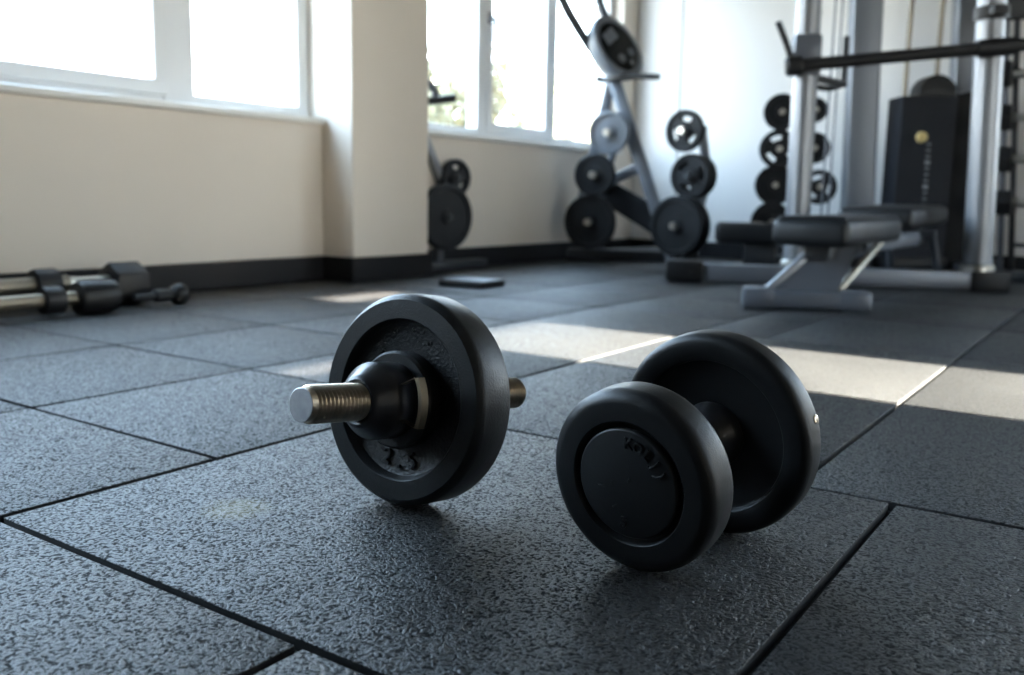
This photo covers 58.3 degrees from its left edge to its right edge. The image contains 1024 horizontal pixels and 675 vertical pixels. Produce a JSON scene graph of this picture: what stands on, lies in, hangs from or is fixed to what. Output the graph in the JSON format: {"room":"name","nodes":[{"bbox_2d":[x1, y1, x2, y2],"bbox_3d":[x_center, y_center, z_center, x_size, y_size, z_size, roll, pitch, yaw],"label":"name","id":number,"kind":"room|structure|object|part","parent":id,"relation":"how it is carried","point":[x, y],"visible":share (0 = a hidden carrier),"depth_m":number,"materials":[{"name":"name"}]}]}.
{"room":"gym","nodes":[
{"label":"gym","id":0,"kind":"room"},
{"bbox_2d":[0,0,638,273],"bbox_3d":[-1.629,-1.426,2.867,0.212,2.662,8.825,7,11,34],"label":"wall","id":1,"kind":"structure","parent":0,"point":[84,184],"depth_m":3.48,"materials":[{"name":"paint"}]},
{"bbox_2d":[0,256,322,295],"bbox_3d":[-2.385,0.004,1.807,0.018,0.104,5.486,7,11,34],"label":"baseboard","id":2,"kind":"structure","parent":1,"relation":"attached to","point":[220,274],"depth_m":3.61,"materials":[{"name":"black"}]},
{"bbox_2d":[0,0,325,124],"bbox_3d":[-1.942,-1.436,2.308,0.170,1.484,3.836,7,11,34],"label":"window","id":3,"kind":"structure","parent":1,"relation":"in","point":[168,82],"depth_m":3.37,"materials":[{"name":"white plastic"}]},
{"bbox_3d":[-1.649,-1.508,2.794,0.069,1.378,1.274,7,11,34],"label":"sash","id":4,"kind":"part","parent":3,"relation":"part of","materials":[{"name":"white plastic"}]},
{"bbox_3d":[-1.932,-0.714,2.403,0.114,0.028,3.836,7,11,34],"label":"sill","id":5,"kind":"part","parent":3,"relation":"part of","materials":[{"name":"white laminate"}]},
{"bbox_2d":[428,0,622,154],"bbox_3d":[0.082,-1.843,5.213,0.170,1.484,2.138,7,11,34],"label":"window","id":6,"kind":"structure","parent":1,"relation":"in","point":[481,35],"depth_m":5.05,"materials":[{"name":"white plastic"}]},
{"bbox_3d":[-0.102,-1.667,4.934,0.048,0.162,0.028,7,11,34],"label":"handle","id":7,"kind":"part","parent":6,"relation":"part of","materials":[{"name":"silver metal"}]},
{"bbox_3d":[0.029,-1.846,5.203,0.069,1.378,0.642,7,11,34],"label":"sash","id":8,"kind":"part","parent":6,"relation":"part of","materials":[{"name":"glass"}]},
{"bbox_3d":[0.091,-1.121,5.307,0.114,0.028,2.138,7,11,34],"label":"sill","id":9,"kind":"part","parent":6,"relation":"part of","materials":[{"name":"white paint"}]},
{"bbox_2d":[428,238,630,264],"bbox_3d":[0.147,-0.505,5.442,0.018,0.104,2.395,7,11,34],"label":"baseboard","id":10,"kind":"structure","parent":1,"relation":"attached to","point":[504,254],"depth_m":5.29,"materials":[{"name":"black"}]},
{"bbox_2d":[320,0,428,257],"bbox_3d":[-0.592,-1.581,4.008,0.185,2.662,0.501,7,11,34],"label":"pillar","id":11,"kind":"structure","parent":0,"point":[375,53],"depth_m":3.98,"materials":[{"name":"paint"}]},
{"bbox_2d":[323,253,432,281],"bbox_3d":[-0.609,-0.328,4.196,0.202,0.104,0.536,7,11,34],"label":"baseboard","id":12,"kind":"structure","parent":11,"relation":"attached to","point":[347,269],"depth_m":4.04,"materials":[{"name":"black"}]},
{"bbox_2d":[0,257,1023,674],"bbox_3d":[0.843,0.234,1.378,6.281,0.101,8.825,7,11,34],"label":"floor","id":13,"kind":"structure","parent":0,"point":[166,509],"depth_m":1.10,"materials":[{"name":"rubber"}]},
{"bbox_2d":[0,279,121,314],"bbox_3d":[-1.589,-0.061,2.334,0.104,0.104,1.265,7,11,34],"label":"barbell","id":14,"kind":"object","parent":13,"relation":"on","point":[91,296],"visible":1,"depth_m":2.72,"materials":[{"name":"black metal"}]},
{"bbox_2d":[0,261,149,304],"bbox_3d":[-1.653,-0.103,2.479,0.128,0.142,1.438,7,11,34],"label":"barbell","id":15,"kind":"object","parent":13,"relation":"on","point":[132,277],"visible":0.59,"depth_m":2.92,"materials":[{"name":"black metal"}]},
{"bbox_2d":[132,283,189,304],"bbox_3d":[-1.142,-0.137,2.990,0.071,0.071,0.199,7,11,34],"label":"dumbbell","id":16,"kind":"object","parent":13,"relation":"on","point":[178,293],"visible":1,"depth_m":3.00,"materials":[{"name":"rubber"}]},
{"bbox_2d":[289,293,525,505],"bbox_3d":[-0.110,0.073,1.131,0.252,0.258,0.341,1,9,1],"label":"dumbbell","id":17,"kind":"object","parent":13,"relation":"on","point":[419,395],"visible":1,"depth_m":1.06,"materials":[{"name":"rubber"}]},
{"bbox_2d":[428,78,487,271],"bbox_3d":[-0.283,-0.808,4.606,0.165,0.938,0.536,7,11,34],"label":"rack","id":18,"kind":"object","parent":13,"relation":"on","point":[439,264],"visible":0.52,"depth_m":4.55,"materials":[{"name":"black metal"}]},
{"bbox_3d":[-0.393,-0.877,4.534,0.052,0.454,0.310,7,11,34],"label":"arm post","id":19,"kind":"part","parent":18,"relation":"part of","materials":[{"name":"silver metal"}]},
{"bbox_3d":[-0.367,-0.498,4.577,0.038,0.258,0.050,7,11,34],"label":"plate post","id":20,"kind":"part","parent":18,"relation":"part of","materials":[{"name":"grey metal"}]},
{"bbox_2d":[428,184,471,249],"bbox_3d":[-0.325,-0.594,4.523,0.047,0.325,0.325,9,12,44],"label":"weight plate","id":21,"kind":"object","parent":18,"relation":"on","point":[443,199],"visible":0.86,"depth_m":4.51,"materials":[{"name":"rubber"}]},
{"bbox_2d":[440,159,470,191],"bbox_3d":[-0.288,-0.806,4.633,0.041,0.187,0.187,9,12,44],"label":"weight plate","id":22,"kind":"object","parent":18,"relation":"on","point":[449,173],"visible":0.76,"depth_m":4.61,"materials":[{"name":"rubber"}]},
{"bbox_2d":[439,276,504,288],"bbox_3d":[-0.170,-0.233,3.870,0.223,0.031,0.169,6,10,31],"label":"block","id":23,"kind":"object","parent":13,"relation":"on","point":[460,281],"visible":1,"depth_m":3.81,"materials":[{"name":"black plastic"}]},
{"bbox_2d":[558,0,709,261],"bbox_3d":[0.736,-1.369,5.362,0.921,1.838,0.931,3,9,15],"label":"plate rack","id":24,"kind":"object","parent":13,"relation":"on","point":[610,45],"visible":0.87,"depth_m":5.21,"materials":[{"name":"black metal"}]},
{"bbox_2d":[564,195,615,248],"bbox_3d":[0.456,-0.675,5.358,0.314,0.314,0.050,5,10,26],"label":"weight plate","id":25,"kind":"object","parent":24,"relation":"on","point":[599,210],"visible":0.96,"depth_m":5.34,"materials":[{"name":"rubber"}]},
{"bbox_3d":[0.468,-1.006,5.570,0.062,1.013,0.465,-3,10,-27],"label":"post","id":26,"kind":"part","parent":24,"relation":"part of","materials":[{"name":"grey metal"}]},
{"bbox_2d":[574,153,615,195],"bbox_3d":[0.479,-0.938,5.292,0.243,0.243,0.050,5,10,26],"label":"weight plate","id":27,"kind":"object","parent":24,"relation":"on","point":[602,165],"visible":0.99,"depth_m":5.27,"materials":[{"name":"rubber"}]},
{"bbox_3d":[0.579,-0.877,5.441,0.164,0.730,0.070,7,11,34],"label":"peg arm","id":28,"kind":"part","parent":24,"relation":"part of","materials":[{"name":"grey paint"}]},
{"bbox_2d":[588,111,629,154],"bbox_3d":[0.549,-1.158,5.194,0.240,0.240,0.050,5,10,26],"label":"weight plate","id":29,"kind":"object","parent":24,"relation":"on","point":[617,123],"visible":0.95,"depth_m":5.17,"materials":[{"name":"grey metal"}]},
{"bbox_3d":[0.736,-0.980,5.208,0.509,1.054,0.070,8,11,38],"label":"post","id":30,"kind":"part","parent":24,"relation":"part of","materials":[{"name":"grey metal"}]},
{"bbox_2d":[650,196,704,255],"bbox_3d":[0.899,-0.607,4.996,0.325,0.325,0.050,9,12,41],"label":"weight plate","id":31,"kind":"object","parent":24,"relation":"on","point":[686,212],"visible":0.97,"depth_m":4.97,"materials":[{"name":"rubber"}]},
{"bbox_2d":[666,109,704,151],"bbox_3d":[0.937,-1.119,4.969,0.225,0.225,0.050,9,12,41],"label":"weight plate","id":32,"kind":"object","parent":24,"relation":"on","point":[696,125],"visible":0.98,"depth_m":4.95,"materials":[{"name":"metal"}]},
{"bbox_2d":[670,153,711,197],"bbox_3d":[0.977,-0.881,5.005,0.241,0.241,0.050,9,12,41],"label":"weight plate","id":33,"kind":"object","parent":24,"relation":"on","point":[698,187],"visible":0.94,"depth_m":4.98,"materials":[{"name":"rubber"}]},
{"bbox_2d":[685,196,710,254],"bbox_3d":[0.942,-0.614,5.045,0.322,0.322,0.050,9,12,41],"label":"weight plate","id":34,"kind":"object","parent":24,"relation":"on","point":[702,207],"visible":0.11,"depth_m":4.95,"materials":[{"name":"rubber"}]},
{"bbox_2d":[680,154,716,197],"bbox_3d":[1.015,-0.887,5.048,0.239,0.239,0.050,9,12,41],"label":"weight plate","id":35,"kind":"object","parent":24,"relation":"on","point":[713,167],"visible":0.28,"depth_m":4.99,"materials":[{"name":"rubber"}]},
{"bbox_3d":[1.052,-0.822,5.136,0.143,0.707,0.080,-5,11,-34],"label":"peg arm","id":36,"kind":"part","parent":24,"relation":"part of","materials":[{"name":"grey paint"}]},
{"bbox_2d":[556,329,820,571],"bbox_3d":[0.188,0.117,0.980,0.235,0.235,0.230,7,11,34],"label":"dumbbell","id":37,"kind":"object","parent":13,"relation":"on","point":[713,433],"visible":1,"depth_m":0.94,"materials":[{"name":"black rubber"}]},
{"bbox_3d":[0.190,0.119,0.989,0.081,0.081,0.136,7,11,34],"label":"handle","id":38,"kind":"part","parent":37,"relation":"part of","materials":[{"name":"black"}]},
{"bbox_2d":[715,222,778,264],"bbox_3d":[1.317,-0.474,4.852,0.480,0.262,0.325,3,9,11],"label":"bench","id":39,"kind":"object","parent":13,"relation":"on","point":[759,247],"visible":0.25,"depth_m":4.77,"materials":[{"name":"black leather"}]},
{"bbox_2d":[768,106,821,264],"bbox_3d":[1.692,-0.906,5.285,0.503,1.002,0.448,1,9,1],"label":"tree","id":40,"kind":"object","parent":13,"relation":"on","point":[778,258],"visible":0.16,"depth_m":5.15,"materials":[{"name":"grey paint"}]},
{"bbox_2d":[750,202,784,222],"bbox_3d":[1.456,-0.649,5.155,0.224,0.225,0.048,3,9,9],"label":"weight plate","id":41,"kind":"object","parent":40,"relation":"on","point":[763,213],"visible":0.4,"depth_m":5.13,"materials":[{"name":"rubber"}]},
{"bbox_2d":[754,166,786,203],"bbox_3d":[1.490,-0.864,5.198,0.224,0.225,0.048,3,9,9],"label":"weight plate","id":42,"kind":"object","parent":40,"relation":"on","point":[764,189],"visible":0.85,"depth_m":5.19,"materials":[{"name":"rubber"}]},
{"bbox_2d":[759,129,788,168],"bbox_3d":[1.483,-1.047,5.093,0.213,0.213,0.048,3,9,9],"label":"weight plate","id":43,"kind":"object","parent":40,"relation":"on","point":[766,146],"visible":0.81,"depth_m":5.08,"materials":[{"name":"rubber"}]},
{"bbox_2d":[763,93,790,129],"bbox_3d":[1.512,-1.263,5.137,0.201,0.202,0.048,3,9,9],"label":"weight plate","id":44,"kind":"object","parent":40,"relation":"on","point":[773,118],"visible":0.78,"depth_m":5.13,"materials":[{"name":"rubber"}]},
{"bbox_2d":[815,97,827,122],"bbox_3d":[1.696,-1.274,5.135,0.138,0.139,0.048,2,9,9],"label":"weight plate","id":45,"kind":"object","parent":40,"relation":"on","point":[821,103],"visible":0.44,"depth_m":5.11,"materials":[{"name":"metal"}]},
{"bbox_2d":[813,132,830,163],"bbox_3d":[1.677,-1.052,5.092,0.173,0.173,0.048,3,9,9],"label":"weight plate","id":46,"kind":"object","parent":40,"relation":"on","point":[819,140],"visible":0.41,"depth_m":5.07,"materials":[{"name":"rubber"}]},
{"bbox_2d":[811,169,837,203],"bbox_3d":[1.740,-0.853,5.199,0.196,0.196,0.048,3,9,9],"label":"weight plate","id":47,"kind":"object","parent":40,"relation":"on","point":[817,200],"visible":0.64,"depth_m":5.18,"materials":[{"name":"rubber"}]},
{"bbox_2d":[665,0,1010,292],"bbox_3d":[1.732,-1.589,4.516,1.796,2.588,1.357,3,9,11],"label":"machine","id":48,"kind":"object","parent":13,"relation":"on","point":[942,143],"visible":0.74,"depth_m":4.76,"materials":[{"name":"grey paint"}]},
{"bbox_3d":[1.441,-1.300,4.283,0.151,0.257,0.454,7,11,34],"label":"spotter arm","id":49,"kind":"part","parent":48,"relation":"part of","materials":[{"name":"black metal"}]},
{"bbox_3d":[1.468,-0.278,4.162,1.172,0.081,0.087,2,9,9],"label":"rail","id":50,"kind":"part","parent":48,"relation":"part of","materials":[{"name":"grey metal"}]},
{"bbox_2d":[784,36,1023,76],"bbox_3d":[1.856,-1.202,3.878,1.357,0.190,0.085,2,9,9],"label":"bar","id":51,"kind":"object","parent":48,"relation":"attached to","point":[1004,46],"visible":1,"depth_m":3.89,"materials":[{"name":"black metal"}]},
{"bbox_3d":[2.078,-1.652,4.781,0.023,2.419,0.023,4,9,19],"label":"guide rod","id":52,"kind":"part","parent":48,"relation":"part of","materials":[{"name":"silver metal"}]},
{"bbox_3d":[2.105,-1.029,4.709,0.058,0.058,0.028,1,9,0],"label":"selector knob","id":53,"kind":"part","parent":48,"relation":"part of","materials":[{"name":"yellow metal"}]},
{"bbox_3d":[2.239,-1.649,4.781,0.023,2.419,0.023,-1,9,-10],"label":"guide rod","id":54,"kind":"part","parent":48,"relation":"part of","materials":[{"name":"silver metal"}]},
{"bbox_2d":[741,204,947,311],"bbox_3d":[1.538,-0.378,3.902,0.495,0.376,1.907,7,11,34],"label":"weight bench","id":55,"kind":"object","parent":13,"relation":"on","point":[815,279],"visible":0.88,"depth_m":3.26,"materials":[{"name":"black leather"}]},
{"bbox_3d":[1.076,-0.249,3.283,0.309,0.163,0.080,3,9,10],"label":"support plate","id":56,"kind":"part","parent":55,"relation":"part of","materials":[{"name":"grey paint"}]},
{"bbox_3d":[1.244,-0.405,3.462,0.269,0.098,0.825,7,11,34],"label":"seat","id":57,"kind":"part","parent":55,"relation":"part of","materials":[{"name":"black leather"}]},
{"bbox_3d":[1.245,-0.456,3.454,0.231,0.008,0.788,7,11,34],"label":"seat panel","id":58,"kind":"part","parent":55,"relation":"part of","materials":[{"name":"black leather"}]},
{"bbox_3d":[1.746,-0.553,4.173,0.312,0.105,0.800,7,11,34],"label":"backrest","id":59,"kind":"part","parent":55,"relation":"part of","materials":[{"name":"black leather"}]},
{"bbox_2d":[996,0,1023,281],"bbox_3d":[2.702,-1.136,4.441,0.683,1.751,0.149,7,11,34],"label":"dumbbell rack","id":60,"kind":"object","parent":13,"relation":"on","point":[1017,6],"visible":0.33,"depth_m":4.60,"materials":[{"name":"black metal"}]},
{"bbox_3d":[2.457,-1.173,4.572,0.153,1.727,0.035,1,9,0],"label":"post","id":61,"kind":"part","parent":60,"relation":"part of","materials":[{"name":"silver metal"}]},
{"bbox_2d":[995,190,1023,214],"bbox_3d":[2.562,-0.670,4.572,0.306,0.121,0.134,7,11,34],"label":"dumbbell","id":62,"kind":"object","parent":60,"relation":"on","point":[1005,201],"visible":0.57,"depth_m":4.58,"materials":[{"name":"black rubber"}]},
{"bbox_3d":[2.562,-0.670,4.572,0.138,0.038,0.038,7,11,34],"label":"handle","id":63,"kind":"part","parent":62,"relation":"part of","materials":[{"name":"silver metal"}]},
{"bbox_2d":[998,146,1023,171],"bbox_3d":[2.544,-0.883,4.540,0.306,0.121,0.134,7,11,34],"label":"dumbbell","id":64,"kind":"object","parent":60,"relation":"on","point":[1007,157],"visible":0.57,"depth_m":4.55,"materials":[{"name":"black rubber"}]},
{"bbox_3d":[2.544,-0.883,4.540,0.138,0.038,0.038,7,11,34],"label":"handle","id":65,"kind":"part","parent":64,"relation":"part of","materials":[{"name":"silver metal"}]},
{"bbox_2d":[1000,104,1023,130],"bbox_3d":[2.527,-1.084,4.509,0.306,0.121,0.134,7,11,34],"label":"dumbbell","id":66,"kind":"object","parent":60,"relation":"on","point":[1008,116],"visible":0.56,"depth_m":4.51,"materials":[{"name":"black rubber"}]},
{"bbox_3d":[2.527,-1.084,4.509,0.138,0.038,0.038,7,11,34],"label":"handle","id":67,"kind":"part","parent":66,"relation":"part of","materials":[{"name":"silver metal"}]},
{"bbox_2d":[1003,60,1023,86],"bbox_3d":[2.509,-1.291,4.477,0.306,0.121,0.134,7,11,34],"label":"dumbbell","id":68,"kind":"object","parent":60,"relation":"on","point":[1010,73],"visible":0.49,"depth_m":4.48,"materials":[{"name":"black rubber"}]},
{"bbox_3d":[2.509,-1.291,4.477,0.138,0.038,0.038,7,11,34],"label":"handle","id":69,"kind":"part","parent":68,"relation":"part of","materials":[{"name":"silver metal"}]},
{"bbox_3d":[2.509,-1.172,4.572,0.163,1.727,0.035,1,9,0],"label":"post","id":70,"kind":"part","parent":60,"relation":"part of","materials":[{"name":"grey metal"}]},
{"bbox_2d":[1014,243,1023,247],"bbox_3d":[2.772,-0.445,4.533,0.525,0.022,0.025,7,11,34],"label":"shelf","id":71,"kind":"object","parent":60,"relation":"attached to","point":[1020,245],"depth_m":4.65,"materials":[{"name":"grey metal"}]},
{"bbox_2d":[630,0,1023,259],"bbox_3d":[3.252,-1.618,4.723,6.131,2.662,0.212,7,11,34],"label":"wall","id":72,"kind":"structure","parent":0,"point":[722,61],"depth_m":5.86,"materials":[{"name":"white paint"}]},
{"bbox_2d":[630,238,1023,270],"bbox_3d":[3.232,-0.344,4.774,5.839,0.104,0.018,7,11,34],"label":"baseboard","id":73,"kind":"structure","parent":72,"relation":"attached to","point":[710,249],"depth_m":6.01,"materials":[{"name":"black"}]},
{"label":"outside","id":74,"kind":"structure","parent":0,"visible":0},
{"bbox_3d":[-1.606,-0.755,8.680,87.500,0.300,87.500,7,11,34],"label":"ground","id":75,"kind":"structure","parent":74,"visible":0},
{"bbox_2d":[428,45,517,126],"bbox_3d":[-0.584,-1.499,7.134,1.772,1.683,1.214,7,11,34],"label":"tree","id":76,"kind":"object","parent":75,"relation":"on","point":[444,114],"visible":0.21,"depth_m":6.69,"materials":[{"name":"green plant"}]},
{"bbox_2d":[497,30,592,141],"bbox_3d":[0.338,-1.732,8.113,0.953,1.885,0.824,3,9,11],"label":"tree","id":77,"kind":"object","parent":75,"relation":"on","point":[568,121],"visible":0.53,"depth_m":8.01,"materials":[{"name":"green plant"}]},
{"bbox_2d":[557,69,592,141],"bbox_3d":[0.710,-1.792,9.136,1.304,1.708,0.704,4,9,18],"label":"tree","id":78,"kind":"object","parent":75,"relation":"on","point":[579,91],"visible":0.07,"depth_m":8.99,"materials":[{"name":"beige plant"}]}
]}

